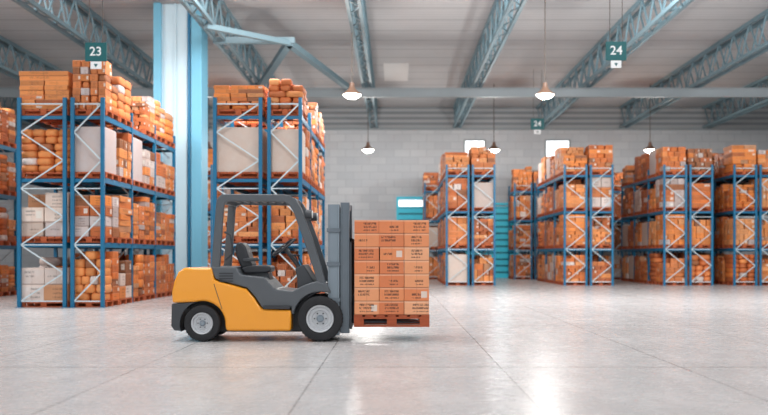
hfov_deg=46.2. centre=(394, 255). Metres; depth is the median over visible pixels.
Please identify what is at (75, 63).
carton
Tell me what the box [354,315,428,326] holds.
pallet
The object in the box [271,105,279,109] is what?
wrapped bundle
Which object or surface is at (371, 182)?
wall
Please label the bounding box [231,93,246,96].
carton
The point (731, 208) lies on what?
pallet
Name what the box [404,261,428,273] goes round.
carton
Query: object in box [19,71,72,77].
carton
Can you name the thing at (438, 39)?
ceiling
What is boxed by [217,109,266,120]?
pallet
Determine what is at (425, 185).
rack
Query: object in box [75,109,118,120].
pallet
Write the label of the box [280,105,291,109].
wrapped bundle
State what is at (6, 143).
pallet
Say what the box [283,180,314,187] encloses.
pallet
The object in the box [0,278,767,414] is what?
floor
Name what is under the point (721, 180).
rack
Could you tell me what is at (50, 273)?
carton
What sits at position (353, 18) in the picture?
roof truss
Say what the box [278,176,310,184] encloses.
pallet
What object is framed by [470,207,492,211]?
pallet
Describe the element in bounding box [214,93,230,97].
carton
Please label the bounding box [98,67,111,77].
carton
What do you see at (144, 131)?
pallet
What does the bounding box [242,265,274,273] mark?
seat cushion
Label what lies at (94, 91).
carton
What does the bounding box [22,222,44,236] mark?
carton
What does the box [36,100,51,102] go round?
carton
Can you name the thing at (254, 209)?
carton
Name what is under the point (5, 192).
pallet
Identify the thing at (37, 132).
wrapped bundle
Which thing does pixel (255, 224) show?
carton
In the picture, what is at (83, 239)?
pallet
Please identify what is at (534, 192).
rack
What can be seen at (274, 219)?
carton
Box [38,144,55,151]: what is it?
wrapped bundle
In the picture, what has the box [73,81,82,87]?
carton
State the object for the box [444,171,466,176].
pallet
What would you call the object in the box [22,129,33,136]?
wrapped bundle
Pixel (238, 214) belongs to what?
carton
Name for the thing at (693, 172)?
pallet
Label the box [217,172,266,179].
pallet
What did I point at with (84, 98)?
carton
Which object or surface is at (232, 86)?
carton
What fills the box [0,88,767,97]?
girder
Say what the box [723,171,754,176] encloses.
pallet
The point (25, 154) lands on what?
wrapped bundle
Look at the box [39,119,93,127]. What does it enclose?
pallet
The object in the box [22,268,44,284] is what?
carton
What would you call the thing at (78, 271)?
wrapped bundle
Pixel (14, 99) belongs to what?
roof truss
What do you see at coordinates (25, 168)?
wrapped bundle
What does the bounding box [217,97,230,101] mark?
carton
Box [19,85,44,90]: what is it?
carton
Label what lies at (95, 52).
aisle sign
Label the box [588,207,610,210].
pallet
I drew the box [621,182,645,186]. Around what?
pallet
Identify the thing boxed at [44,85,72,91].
carton
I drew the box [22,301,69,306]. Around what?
pallet
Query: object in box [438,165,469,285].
rack
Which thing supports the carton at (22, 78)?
on the carton at (21, 82)
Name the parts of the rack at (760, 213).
upright post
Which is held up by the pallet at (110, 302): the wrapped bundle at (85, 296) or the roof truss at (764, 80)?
the wrapped bundle at (85, 296)
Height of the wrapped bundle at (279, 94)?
0.147 m
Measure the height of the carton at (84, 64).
0.166 m
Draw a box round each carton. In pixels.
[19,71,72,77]
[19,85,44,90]
[20,76,72,82]
[20,81,44,85]
[20,90,44,94]
[20,95,44,99]
[22,100,35,102]
[22,105,43,109]
[22,207,44,221]
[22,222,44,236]
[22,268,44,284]
[22,285,43,300]
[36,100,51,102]
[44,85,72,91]
[44,104,69,109]
[44,285,69,300]
[45,81,72,87]
[45,90,72,96]
[45,95,70,100]
[45,193,69,207]
[45,207,69,221]
[45,222,69,236]
[45,268,69,284]
[52,100,69,104]
[72,60,81,67]
[73,67,80,73]
[73,74,81,81]
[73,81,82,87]
[73,88,80,95]
[73,95,80,102]
[81,67,90,74]
[81,74,90,82]
[81,88,90,95]
[81,95,90,102]
[82,60,89,67]
[86,102,92,108]
[90,74,98,81]
[91,81,98,88]
[91,88,98,95]
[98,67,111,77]
[98,81,111,91]
[99,88,110,97]
[99,95,111,104]
[102,61,110,69]
[105,102,111,111]
[105,251,117,257]
[105,258,118,264]
[110,265,118,271]
[110,272,118,278]
[110,286,119,292]
[110,293,118,299]
[111,279,117,285]
[214,85,230,89]
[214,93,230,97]
[215,89,237,93]
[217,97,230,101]
[217,105,231,109]
[222,232,237,236]
[227,101,239,106]
[231,85,246,88]
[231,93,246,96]
[231,97,246,101]
[234,227,247,231]
[235,212,246,216]
[235,217,247,221]
[236,207,246,211]
[238,89,265,95]
[238,232,265,236]
[239,222,252,226]
[247,85,265,91]
[247,93,265,100]
[247,97,264,102]
[247,207,264,212]
[247,212,264,216]
[248,105,264,109]
[248,217,265,222]
[248,227,264,231]
[253,222,264,226]
[271,205,285,208]
[271,209,279,215]
[271,216,285,222]
[271,223,285,229]
[271,230,279,236]
[272,270,277,275]
[277,264,287,269]
[278,270,285,275]
[280,209,291,215]
[280,230,291,236]
[280,276,291,282]
[286,216,296,222]
[286,223,297,229]
[286,270,293,275]
[289,282,296,287]
[292,230,297,236]
[294,197,306,203]
[354,220,378,233]
[354,234,378,246]
[354,247,378,260]
[354,261,379,273]
[354,288,378,300]
[354,301,378,314]
[355,274,378,287]
[379,220,403,233]
[379,234,403,246]
[379,274,403,287]
[379,288,403,300]
[379,301,403,314]
[380,247,403,260]
[380,261,403,273]
[404,220,428,233]
[404,234,428,246]
[404,247,428,260]
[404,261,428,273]
[404,274,428,287]
[404,288,428,300]
[404,301,428,314]
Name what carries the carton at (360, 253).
on the carton at (360, 267)
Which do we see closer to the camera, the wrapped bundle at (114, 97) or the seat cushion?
the seat cushion
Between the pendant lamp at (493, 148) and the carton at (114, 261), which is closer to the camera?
the carton at (114, 261)
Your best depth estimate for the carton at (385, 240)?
12.96 m
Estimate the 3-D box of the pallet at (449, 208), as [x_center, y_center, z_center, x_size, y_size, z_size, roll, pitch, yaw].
[2.590,-1.931,37.845,1.000,0.140,1.050,0,0,0]
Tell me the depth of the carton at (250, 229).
21.55 m
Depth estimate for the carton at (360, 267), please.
12.96 m
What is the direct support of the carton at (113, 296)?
on the pallet at (110, 302)
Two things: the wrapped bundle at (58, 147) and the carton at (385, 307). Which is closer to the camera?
the carton at (385, 307)
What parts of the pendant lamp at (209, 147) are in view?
rod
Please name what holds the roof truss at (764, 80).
attached to the ceiling
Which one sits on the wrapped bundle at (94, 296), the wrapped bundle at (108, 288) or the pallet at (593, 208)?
the wrapped bundle at (108, 288)
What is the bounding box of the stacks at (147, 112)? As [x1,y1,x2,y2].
[0,76,767,298]
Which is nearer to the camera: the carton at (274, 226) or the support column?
the carton at (274, 226)
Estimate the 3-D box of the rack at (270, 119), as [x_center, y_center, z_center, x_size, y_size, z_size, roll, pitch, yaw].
[-2.625,-1.260,24.887,0.890,5.000,7.035,0,0,0]
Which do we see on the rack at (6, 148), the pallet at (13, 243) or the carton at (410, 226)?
the pallet at (13, 243)
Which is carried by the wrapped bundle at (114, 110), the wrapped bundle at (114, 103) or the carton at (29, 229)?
the wrapped bundle at (114, 103)
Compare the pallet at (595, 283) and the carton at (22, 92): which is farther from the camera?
the pallet at (595, 283)
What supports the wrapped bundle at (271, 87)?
on the wrapped bundle at (279, 94)
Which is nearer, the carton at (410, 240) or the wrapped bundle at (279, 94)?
the carton at (410, 240)
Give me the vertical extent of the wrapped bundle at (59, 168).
0.172 m
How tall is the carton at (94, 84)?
0.166 m
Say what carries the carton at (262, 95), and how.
on the carton at (249, 99)
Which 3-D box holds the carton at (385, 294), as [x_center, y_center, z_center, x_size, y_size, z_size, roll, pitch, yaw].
[-0.048,0.562,13.123,0.353,0.194,0.334,0,0,0]
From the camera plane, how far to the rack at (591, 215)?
37.22 m
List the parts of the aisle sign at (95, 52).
hanger rod, hanger rod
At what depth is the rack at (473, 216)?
37.22 m
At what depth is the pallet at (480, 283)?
37.37 m
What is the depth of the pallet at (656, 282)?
37.80 m
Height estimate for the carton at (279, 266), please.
0.147 m
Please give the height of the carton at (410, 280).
0.194 m
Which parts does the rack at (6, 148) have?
upright post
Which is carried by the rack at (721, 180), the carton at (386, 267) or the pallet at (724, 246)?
the pallet at (724, 246)
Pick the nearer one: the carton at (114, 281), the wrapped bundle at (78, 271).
the wrapped bundle at (78, 271)
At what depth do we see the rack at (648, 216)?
37.87 m
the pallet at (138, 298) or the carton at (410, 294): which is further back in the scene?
the pallet at (138, 298)
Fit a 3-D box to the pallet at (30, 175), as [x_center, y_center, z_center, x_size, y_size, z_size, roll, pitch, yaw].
[-8.405,-1.931,22.045,1.190,0.140,1.050,0,0,0]
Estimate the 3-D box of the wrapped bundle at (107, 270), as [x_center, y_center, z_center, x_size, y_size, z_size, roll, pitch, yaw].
[-7.041,0.395,21.787,0.244,0.201,0.457,0,0,0]
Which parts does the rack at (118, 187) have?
upright post, upright post, upright post, upright post, upright post, upright post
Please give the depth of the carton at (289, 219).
21.56 m
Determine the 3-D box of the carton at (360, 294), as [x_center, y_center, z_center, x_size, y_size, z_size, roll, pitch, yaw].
[-0.408,0.562,13.127,0.353,0.194,0.333,0,0,0]
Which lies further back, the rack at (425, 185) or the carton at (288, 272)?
the rack at (425, 185)
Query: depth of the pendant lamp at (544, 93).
28.49 m
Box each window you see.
[464,139,485,151]
[545,139,569,156]
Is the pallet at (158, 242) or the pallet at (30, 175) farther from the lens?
the pallet at (158, 242)
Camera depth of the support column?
29.45 m
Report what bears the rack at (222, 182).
on the floor
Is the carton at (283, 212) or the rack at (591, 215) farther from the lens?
the rack at (591, 215)
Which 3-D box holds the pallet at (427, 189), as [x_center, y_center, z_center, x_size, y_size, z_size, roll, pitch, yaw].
[1.975,-3.431,47.145,0.970,0.140,1.050,0,0,0]
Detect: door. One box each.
[396,197,422,219]
[465,203,518,277]
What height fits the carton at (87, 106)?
0.166 m
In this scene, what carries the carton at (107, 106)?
on the pallet at (79, 112)
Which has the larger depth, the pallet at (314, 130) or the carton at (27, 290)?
the pallet at (314, 130)
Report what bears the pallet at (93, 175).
on the rack at (118, 187)
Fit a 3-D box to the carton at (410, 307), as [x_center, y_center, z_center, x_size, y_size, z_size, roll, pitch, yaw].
[0.312,0.757,13.125,0.358,0.194,0.334,0,0,0]
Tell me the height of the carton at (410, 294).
0.194 m
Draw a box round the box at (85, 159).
[75,127,115,174]
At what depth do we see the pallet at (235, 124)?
23.82 m
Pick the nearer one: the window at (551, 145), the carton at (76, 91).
the carton at (76, 91)
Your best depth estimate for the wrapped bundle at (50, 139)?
21.57 m
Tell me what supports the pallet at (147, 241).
on the rack at (118, 187)
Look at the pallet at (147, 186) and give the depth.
25.43 m
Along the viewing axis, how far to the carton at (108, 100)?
21.67 m
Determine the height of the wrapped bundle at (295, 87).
0.147 m
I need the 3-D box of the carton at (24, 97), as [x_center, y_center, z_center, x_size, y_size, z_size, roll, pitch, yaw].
[-8.694,-3.787,21.779,0.586,0.111,0.459,0,0,0]
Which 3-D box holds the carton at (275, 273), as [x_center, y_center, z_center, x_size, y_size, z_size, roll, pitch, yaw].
[-2.947,0.423,21.774,0.181,0.147,0.430,0,0,0]
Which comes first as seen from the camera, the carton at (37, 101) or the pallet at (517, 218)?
the carton at (37, 101)
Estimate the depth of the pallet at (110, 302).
21.98 m
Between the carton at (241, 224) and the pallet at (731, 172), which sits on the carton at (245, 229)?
the carton at (241, 224)
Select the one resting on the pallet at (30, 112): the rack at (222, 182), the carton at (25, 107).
the carton at (25, 107)
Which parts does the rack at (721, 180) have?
upright post, upright post, upright post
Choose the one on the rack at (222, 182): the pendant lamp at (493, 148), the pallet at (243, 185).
the pallet at (243, 185)
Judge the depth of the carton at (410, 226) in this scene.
12.96 m
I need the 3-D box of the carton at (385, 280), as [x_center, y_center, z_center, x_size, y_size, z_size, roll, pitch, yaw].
[-0.051,0.367,13.121,0.357,0.194,0.335,0,0,0]
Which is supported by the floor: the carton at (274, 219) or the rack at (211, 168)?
the rack at (211, 168)
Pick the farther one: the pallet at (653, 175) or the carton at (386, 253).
the pallet at (653, 175)
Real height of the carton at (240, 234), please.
0.115 m
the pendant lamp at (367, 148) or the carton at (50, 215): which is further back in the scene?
the pendant lamp at (367, 148)
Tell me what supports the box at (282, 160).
on the pallet at (275, 175)
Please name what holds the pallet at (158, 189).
on the rack at (118, 187)
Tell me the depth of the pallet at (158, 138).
26.63 m
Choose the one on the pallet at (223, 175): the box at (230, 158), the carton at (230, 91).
the box at (230, 158)
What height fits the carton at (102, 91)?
0.166 m
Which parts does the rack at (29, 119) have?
upright post, upright post, upright post, upright post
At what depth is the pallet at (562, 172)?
37.39 m
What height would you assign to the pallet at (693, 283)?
0.140 m
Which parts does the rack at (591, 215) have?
upright post, upright post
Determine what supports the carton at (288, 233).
on the pallet at (284, 239)
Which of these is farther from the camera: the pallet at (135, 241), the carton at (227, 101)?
the pallet at (135, 241)
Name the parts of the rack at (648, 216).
upright post, upright post, upright post, upright post, upright post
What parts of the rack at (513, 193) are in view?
upright post, upright post, upright post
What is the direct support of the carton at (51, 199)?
on the carton at (50, 215)
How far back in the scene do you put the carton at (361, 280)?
12.96 m
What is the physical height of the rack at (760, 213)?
5.000 m
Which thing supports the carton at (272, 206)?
on the carton at (274, 212)
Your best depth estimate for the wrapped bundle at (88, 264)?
21.57 m
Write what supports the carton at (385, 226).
on the carton at (385, 240)
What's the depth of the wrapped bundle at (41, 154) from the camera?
21.58 m
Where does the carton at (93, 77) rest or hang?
on the carton at (94, 84)
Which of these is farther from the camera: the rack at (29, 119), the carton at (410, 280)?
the rack at (29, 119)
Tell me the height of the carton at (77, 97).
0.166 m
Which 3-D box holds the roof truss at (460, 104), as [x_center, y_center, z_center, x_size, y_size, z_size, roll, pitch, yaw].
[3.440,-7.660,26.997,0.440,1.200,46.035,0,0,0]
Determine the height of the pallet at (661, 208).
0.140 m
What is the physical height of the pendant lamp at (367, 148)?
3.300 m
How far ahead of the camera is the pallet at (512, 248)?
46.64 m
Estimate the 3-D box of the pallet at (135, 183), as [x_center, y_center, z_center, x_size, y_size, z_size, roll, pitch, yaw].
[-7.320,-1.931,24.345,0.820,0.140,1.050,0,0,0]
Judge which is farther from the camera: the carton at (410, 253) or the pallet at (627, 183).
the pallet at (627, 183)
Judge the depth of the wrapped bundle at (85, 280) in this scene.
21.54 m
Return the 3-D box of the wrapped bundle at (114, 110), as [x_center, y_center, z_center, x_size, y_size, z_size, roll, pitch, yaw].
[-7.052,-3.586,22.314,0.272,0.168,0.462,0,0,0]
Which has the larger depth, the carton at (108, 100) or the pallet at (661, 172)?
the pallet at (661, 172)
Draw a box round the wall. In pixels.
[0,107,767,277]
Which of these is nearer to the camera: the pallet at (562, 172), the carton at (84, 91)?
the carton at (84, 91)
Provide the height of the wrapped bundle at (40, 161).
0.172 m
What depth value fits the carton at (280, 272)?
21.56 m
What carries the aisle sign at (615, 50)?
hanging from the ceiling
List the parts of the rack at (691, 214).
upright post, upright post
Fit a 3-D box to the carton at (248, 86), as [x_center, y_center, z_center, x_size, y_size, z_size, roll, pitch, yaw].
[-3.347,-4.028,21.784,0.396,0.093,0.493,0,0,0]
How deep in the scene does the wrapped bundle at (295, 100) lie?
21.60 m
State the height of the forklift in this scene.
2.125 m
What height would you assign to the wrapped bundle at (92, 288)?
0.201 m
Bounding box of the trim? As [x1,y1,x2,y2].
[15,128,767,129]
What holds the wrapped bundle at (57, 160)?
on the wrapped bundle at (59, 168)
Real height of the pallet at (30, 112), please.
0.140 m
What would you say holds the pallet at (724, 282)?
on the floor
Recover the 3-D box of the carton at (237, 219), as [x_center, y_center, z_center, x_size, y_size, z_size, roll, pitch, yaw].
[-3.748,-0.864,21.770,0.372,0.115,0.444,0,0,0]
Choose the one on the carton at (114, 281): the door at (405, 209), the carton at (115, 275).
the carton at (115, 275)
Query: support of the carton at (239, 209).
on the carton at (238, 214)
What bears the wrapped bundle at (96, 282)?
on the wrapped bundle at (92, 288)
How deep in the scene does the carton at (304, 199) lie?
22.26 m
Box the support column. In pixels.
[153,2,207,276]
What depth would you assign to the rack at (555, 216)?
37.23 m
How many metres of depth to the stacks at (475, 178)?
40.10 m
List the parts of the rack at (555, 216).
upright post, upright post, upright post, upright post, upright post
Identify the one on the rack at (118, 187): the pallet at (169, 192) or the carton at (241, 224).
the pallet at (169, 192)
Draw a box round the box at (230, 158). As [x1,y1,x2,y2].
[217,127,266,173]
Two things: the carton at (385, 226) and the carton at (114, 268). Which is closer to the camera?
the carton at (385, 226)
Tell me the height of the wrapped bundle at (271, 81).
0.147 m
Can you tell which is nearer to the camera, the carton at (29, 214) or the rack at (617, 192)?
the carton at (29, 214)
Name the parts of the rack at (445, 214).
upright post, upright post, upright post, upright post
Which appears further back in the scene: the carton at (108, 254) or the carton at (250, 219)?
the carton at (108, 254)
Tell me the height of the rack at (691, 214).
5.000 m
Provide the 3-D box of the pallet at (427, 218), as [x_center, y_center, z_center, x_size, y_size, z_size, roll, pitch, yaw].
[1.975,-1.931,47.145,0.970,0.140,1.050,0,0,0]
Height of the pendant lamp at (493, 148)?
3.300 m
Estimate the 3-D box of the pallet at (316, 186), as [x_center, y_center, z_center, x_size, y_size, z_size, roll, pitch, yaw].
[-2.625,-1.931,25.445,0.850,0.140,1.050,0,0,0]
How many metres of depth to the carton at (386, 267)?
12.96 m
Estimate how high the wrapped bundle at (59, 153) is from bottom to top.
0.172 m
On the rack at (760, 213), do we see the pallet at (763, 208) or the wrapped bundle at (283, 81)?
the pallet at (763, 208)
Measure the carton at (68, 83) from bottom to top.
0.111 m
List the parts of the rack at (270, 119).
upright post, upright post, upright post, upright post, upright post, upright post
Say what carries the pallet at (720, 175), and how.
on the rack at (721, 180)
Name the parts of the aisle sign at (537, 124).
hanger rod, hanger rod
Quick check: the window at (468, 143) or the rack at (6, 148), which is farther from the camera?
the window at (468, 143)
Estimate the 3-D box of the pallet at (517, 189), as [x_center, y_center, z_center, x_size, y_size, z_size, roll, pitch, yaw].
[6.625,-3.431,47.145,0.970,0.140,1.050,0,0,0]
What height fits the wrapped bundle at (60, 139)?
0.172 m
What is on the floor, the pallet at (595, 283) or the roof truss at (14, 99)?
the pallet at (595, 283)
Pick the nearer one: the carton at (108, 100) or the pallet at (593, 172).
the carton at (108, 100)
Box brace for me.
[204,23,349,90]
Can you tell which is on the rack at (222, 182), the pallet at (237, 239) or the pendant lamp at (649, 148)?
the pallet at (237, 239)
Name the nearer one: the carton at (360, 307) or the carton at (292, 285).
the carton at (360, 307)
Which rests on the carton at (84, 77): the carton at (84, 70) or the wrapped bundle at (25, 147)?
the carton at (84, 70)
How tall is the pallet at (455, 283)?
0.140 m
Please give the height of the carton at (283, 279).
0.147 m
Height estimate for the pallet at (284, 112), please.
0.140 m
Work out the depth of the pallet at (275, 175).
21.59 m
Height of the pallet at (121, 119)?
0.140 m
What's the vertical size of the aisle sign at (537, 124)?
2.866 m
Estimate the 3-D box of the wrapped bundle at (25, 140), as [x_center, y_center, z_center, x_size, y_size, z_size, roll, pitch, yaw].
[-8.862,-2.774,22.055,0.316,0.172,0.990,0,0,0]
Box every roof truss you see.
[0,35,63,80]
[0,87,39,127]
[12,0,211,127]
[178,0,275,87]
[345,0,377,127]
[453,0,526,127]
[536,0,693,127]
[619,8,767,127]
[702,75,767,127]
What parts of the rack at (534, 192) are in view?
upright post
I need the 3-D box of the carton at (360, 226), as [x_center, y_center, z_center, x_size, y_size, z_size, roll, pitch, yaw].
[-0.408,-0.413,13.125,0.353,0.194,0.334,0,0,0]
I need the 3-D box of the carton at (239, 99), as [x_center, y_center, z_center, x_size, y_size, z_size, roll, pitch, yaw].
[-3.740,-3.740,21.775,0.386,0.093,0.488,0,0,0]
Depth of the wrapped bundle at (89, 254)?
21.57 m
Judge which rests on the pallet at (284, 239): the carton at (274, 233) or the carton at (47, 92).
the carton at (274, 233)
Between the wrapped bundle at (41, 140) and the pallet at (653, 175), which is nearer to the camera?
the wrapped bundle at (41, 140)
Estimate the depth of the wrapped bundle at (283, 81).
21.57 m
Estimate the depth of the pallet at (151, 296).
25.43 m
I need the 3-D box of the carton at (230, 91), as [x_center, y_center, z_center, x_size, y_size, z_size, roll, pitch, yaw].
[-4.035,-3.932,21.784,0.574,0.093,0.484,0,0,0]
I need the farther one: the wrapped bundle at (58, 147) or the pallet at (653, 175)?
the pallet at (653, 175)
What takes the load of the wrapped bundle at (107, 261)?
on the wrapped bundle at (107, 270)
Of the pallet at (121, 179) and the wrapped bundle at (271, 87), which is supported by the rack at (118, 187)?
the pallet at (121, 179)
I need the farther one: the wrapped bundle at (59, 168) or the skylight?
the skylight
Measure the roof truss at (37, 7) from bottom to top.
1.200 m
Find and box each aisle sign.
[85,0,106,68]
[531,70,543,133]
[606,0,625,67]
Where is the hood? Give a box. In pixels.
[212,266,330,313]
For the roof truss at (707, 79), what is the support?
attached to the ceiling
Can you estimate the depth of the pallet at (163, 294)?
26.63 m
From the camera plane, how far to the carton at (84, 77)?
21.56 m
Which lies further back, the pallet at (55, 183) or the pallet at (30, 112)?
the pallet at (55, 183)
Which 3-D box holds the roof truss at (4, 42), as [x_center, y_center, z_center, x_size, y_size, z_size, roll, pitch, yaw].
[-15.000,-7.660,26.997,0.440,1.200,46.035,0,0,0]
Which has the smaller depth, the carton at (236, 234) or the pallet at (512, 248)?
the carton at (236, 234)
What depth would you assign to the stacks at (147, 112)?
37.35 m
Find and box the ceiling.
[0,0,767,106]
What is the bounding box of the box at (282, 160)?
[271,129,304,172]
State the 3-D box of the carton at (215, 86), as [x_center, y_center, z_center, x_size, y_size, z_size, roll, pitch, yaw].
[-4.148,-4.028,21.784,0.392,0.093,0.488,0,0,0]
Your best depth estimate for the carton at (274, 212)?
21.55 m
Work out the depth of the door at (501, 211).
49.94 m
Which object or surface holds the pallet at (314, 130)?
on the rack at (270, 119)
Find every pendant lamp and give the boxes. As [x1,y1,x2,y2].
[208,84,212,148]
[343,0,360,98]
[362,142,373,152]
[488,142,499,152]
[536,0,554,98]
[644,142,655,152]
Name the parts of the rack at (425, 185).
upright post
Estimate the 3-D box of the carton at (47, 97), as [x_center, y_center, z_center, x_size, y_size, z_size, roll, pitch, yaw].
[-8.104,-3.787,21.778,0.570,0.111,0.442,0,0,0]
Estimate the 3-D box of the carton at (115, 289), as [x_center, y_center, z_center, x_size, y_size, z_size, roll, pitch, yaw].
[-7.004,0.842,22.319,0.202,0.169,0.508,0,0,0]
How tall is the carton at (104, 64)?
0.166 m
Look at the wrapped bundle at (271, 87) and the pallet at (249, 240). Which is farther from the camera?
the pallet at (249, 240)
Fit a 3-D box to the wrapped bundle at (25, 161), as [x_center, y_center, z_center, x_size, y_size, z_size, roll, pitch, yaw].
[-8.797,-2.259,22.041,0.387,0.172,0.985,0,0,0]
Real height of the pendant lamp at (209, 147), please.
3.300 m
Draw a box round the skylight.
[383,63,408,80]
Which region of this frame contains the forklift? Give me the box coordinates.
[171,194,419,341]
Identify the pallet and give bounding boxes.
[1,140,15,147]
[1,189,15,195]
[1,241,15,245]
[1,290,15,295]
[22,109,69,120]
[22,172,78,178]
[22,237,69,242]
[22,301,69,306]
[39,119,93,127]
[45,182,69,184]
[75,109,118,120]
[75,172,118,180]
[75,237,118,242]
[75,299,118,306]
[90,116,131,127]
[95,176,131,184]
[109,180,144,187]
[116,129,155,138]
[119,238,131,243]
[119,297,131,304]
[123,183,155,190]
[133,187,165,193]
[133,238,144,243]
[133,295,144,301]
[134,135,165,143]
[142,140,174,148]
[145,239,155,244]
[145,294,155,299]
[148,189,174,195]
[156,240,165,244]
[156,292,165,297]
[166,241,174,245]
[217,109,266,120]
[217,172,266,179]
[222,237,266,242]
[228,182,258,184]
[233,239,258,243]
[234,123,271,128]
[243,185,271,190]
[271,109,306,120]
[271,172,306,180]
[271,237,303,242]
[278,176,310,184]
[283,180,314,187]
[288,183,318,190]
[311,129,318,138]
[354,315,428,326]
[423,188,437,191]
[423,217,437,219]
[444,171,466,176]
[444,207,466,211]
[444,245,466,247]
[444,281,466,284]
[470,171,492,175]
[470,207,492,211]
[470,245,492,247]
[470,282,492,284]
[511,188,530,191]
[511,217,530,219]
[511,247,530,249]
[511,276,530,278]
[554,174,577,178]
[558,171,584,176]
[558,207,584,211]
[558,245,584,247]
[558,281,584,284]
[588,171,610,174]
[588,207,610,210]
[588,245,610,247]
[588,282,610,284]
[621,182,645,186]
[648,174,672,178]
[655,171,684,176]
[655,207,684,211]
[655,245,684,247]
[655,281,684,284]
[687,171,710,174]
[687,207,710,210]
[687,245,710,247]
[687,282,710,284]
[714,174,740,178]
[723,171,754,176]
[723,207,754,211]
[723,245,754,247]
[723,281,754,284]
[757,171,767,174]
[757,207,767,210]
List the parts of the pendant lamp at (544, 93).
rod, bulb, lamp shade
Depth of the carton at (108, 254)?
22.09 m
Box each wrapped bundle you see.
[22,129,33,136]
[22,136,34,143]
[22,144,38,151]
[22,151,38,157]
[22,158,39,165]
[22,165,38,171]
[33,129,46,136]
[33,136,46,143]
[37,158,55,164]
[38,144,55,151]
[38,151,55,158]
[39,165,55,171]
[46,129,59,136]
[46,136,58,144]
[54,144,69,150]
[55,151,69,157]
[55,158,69,164]
[55,165,69,171]
[58,136,69,143]
[59,129,69,136]
[75,259,85,267]
[75,268,85,275]
[75,276,81,284]
[75,284,84,292]
[75,293,91,300]
[81,276,90,284]
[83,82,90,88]
[84,285,96,292]
[85,251,99,258]
[85,259,96,267]
[85,268,97,275]
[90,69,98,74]
[90,276,99,284]
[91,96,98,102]
[91,293,109,300]
[96,259,110,267]
[96,284,111,292]
[97,268,110,275]
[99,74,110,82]
[99,276,111,284]
[111,86,117,94]
[111,93,116,101]
[112,100,116,107]
[112,106,117,114]
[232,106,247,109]
[269,79,280,86]
[269,85,279,91]
[269,91,285,97]
[271,97,279,102]
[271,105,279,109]
[280,85,291,91]
[280,97,291,102]
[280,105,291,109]
[281,79,292,87]
[286,91,303,99]
[293,85,303,93]
[293,97,304,104]
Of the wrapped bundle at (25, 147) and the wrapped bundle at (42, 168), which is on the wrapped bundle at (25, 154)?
the wrapped bundle at (25, 147)
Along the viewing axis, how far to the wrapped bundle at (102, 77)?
21.59 m
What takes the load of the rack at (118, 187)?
on the floor
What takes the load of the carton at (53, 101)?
on the carton at (47, 107)
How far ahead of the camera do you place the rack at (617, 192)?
46.55 m
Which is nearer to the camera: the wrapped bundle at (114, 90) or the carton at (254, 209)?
the carton at (254, 209)
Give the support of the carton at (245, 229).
on the carton at (240, 234)
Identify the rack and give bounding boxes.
[0,136,16,294]
[15,97,146,307]
[69,97,175,307]
[208,165,235,266]
[213,97,294,264]
[267,97,324,293]
[423,183,437,276]
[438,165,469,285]
[461,165,495,285]
[508,183,532,279]
[528,183,552,279]
[537,165,587,285]
[559,165,614,285]
[601,185,629,276]
[621,165,687,285]
[623,187,646,255]
[643,165,713,285]
[680,165,757,285]
[702,165,767,285]
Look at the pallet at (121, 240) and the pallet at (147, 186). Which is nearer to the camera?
the pallet at (121, 240)
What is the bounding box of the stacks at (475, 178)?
[471,177,767,283]
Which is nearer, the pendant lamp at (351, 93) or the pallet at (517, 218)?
the pendant lamp at (351, 93)
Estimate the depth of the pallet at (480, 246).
37.32 m
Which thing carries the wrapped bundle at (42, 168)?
on the pallet at (30, 175)
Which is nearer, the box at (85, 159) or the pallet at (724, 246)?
the box at (85, 159)
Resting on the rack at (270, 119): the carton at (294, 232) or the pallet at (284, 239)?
the pallet at (284, 239)
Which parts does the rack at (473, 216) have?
upright post, upright post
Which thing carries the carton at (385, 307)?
on the pallet at (358, 319)
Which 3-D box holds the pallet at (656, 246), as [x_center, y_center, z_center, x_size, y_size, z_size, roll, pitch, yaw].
[11.590,-0.381,37.845,1.000,0.140,1.050,0,0,0]
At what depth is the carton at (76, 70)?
21.55 m
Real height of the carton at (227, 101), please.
0.093 m
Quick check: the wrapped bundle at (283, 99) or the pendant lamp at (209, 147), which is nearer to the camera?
the wrapped bundle at (283, 99)
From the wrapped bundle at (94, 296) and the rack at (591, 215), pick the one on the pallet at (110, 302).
the wrapped bundle at (94, 296)
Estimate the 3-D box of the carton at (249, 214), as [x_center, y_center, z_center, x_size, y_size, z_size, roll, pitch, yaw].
[-3.354,-0.983,21.790,0.390,0.115,0.475,0,0,0]
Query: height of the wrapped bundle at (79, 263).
0.201 m
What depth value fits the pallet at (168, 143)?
27.75 m
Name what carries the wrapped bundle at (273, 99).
on the wrapped bundle at (277, 107)
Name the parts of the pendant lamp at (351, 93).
rod, lamp shade, bulb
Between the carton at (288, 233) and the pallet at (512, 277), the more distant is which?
the pallet at (512, 277)
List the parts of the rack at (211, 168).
upright post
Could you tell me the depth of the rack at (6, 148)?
28.30 m
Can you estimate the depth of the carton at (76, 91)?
21.54 m
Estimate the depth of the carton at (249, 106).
21.56 m
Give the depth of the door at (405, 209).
49.94 m
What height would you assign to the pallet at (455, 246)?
0.140 m
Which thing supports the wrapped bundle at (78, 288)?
on the wrapped bundle at (85, 296)
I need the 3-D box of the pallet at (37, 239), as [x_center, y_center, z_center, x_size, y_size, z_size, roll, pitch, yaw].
[-8.405,-0.381,22.045,1.190,0.140,1.050,0,0,0]
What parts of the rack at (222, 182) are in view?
upright post, upright post, upright post, upright post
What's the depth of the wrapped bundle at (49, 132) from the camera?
21.59 m
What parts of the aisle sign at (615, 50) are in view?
hanger rod, hanger rod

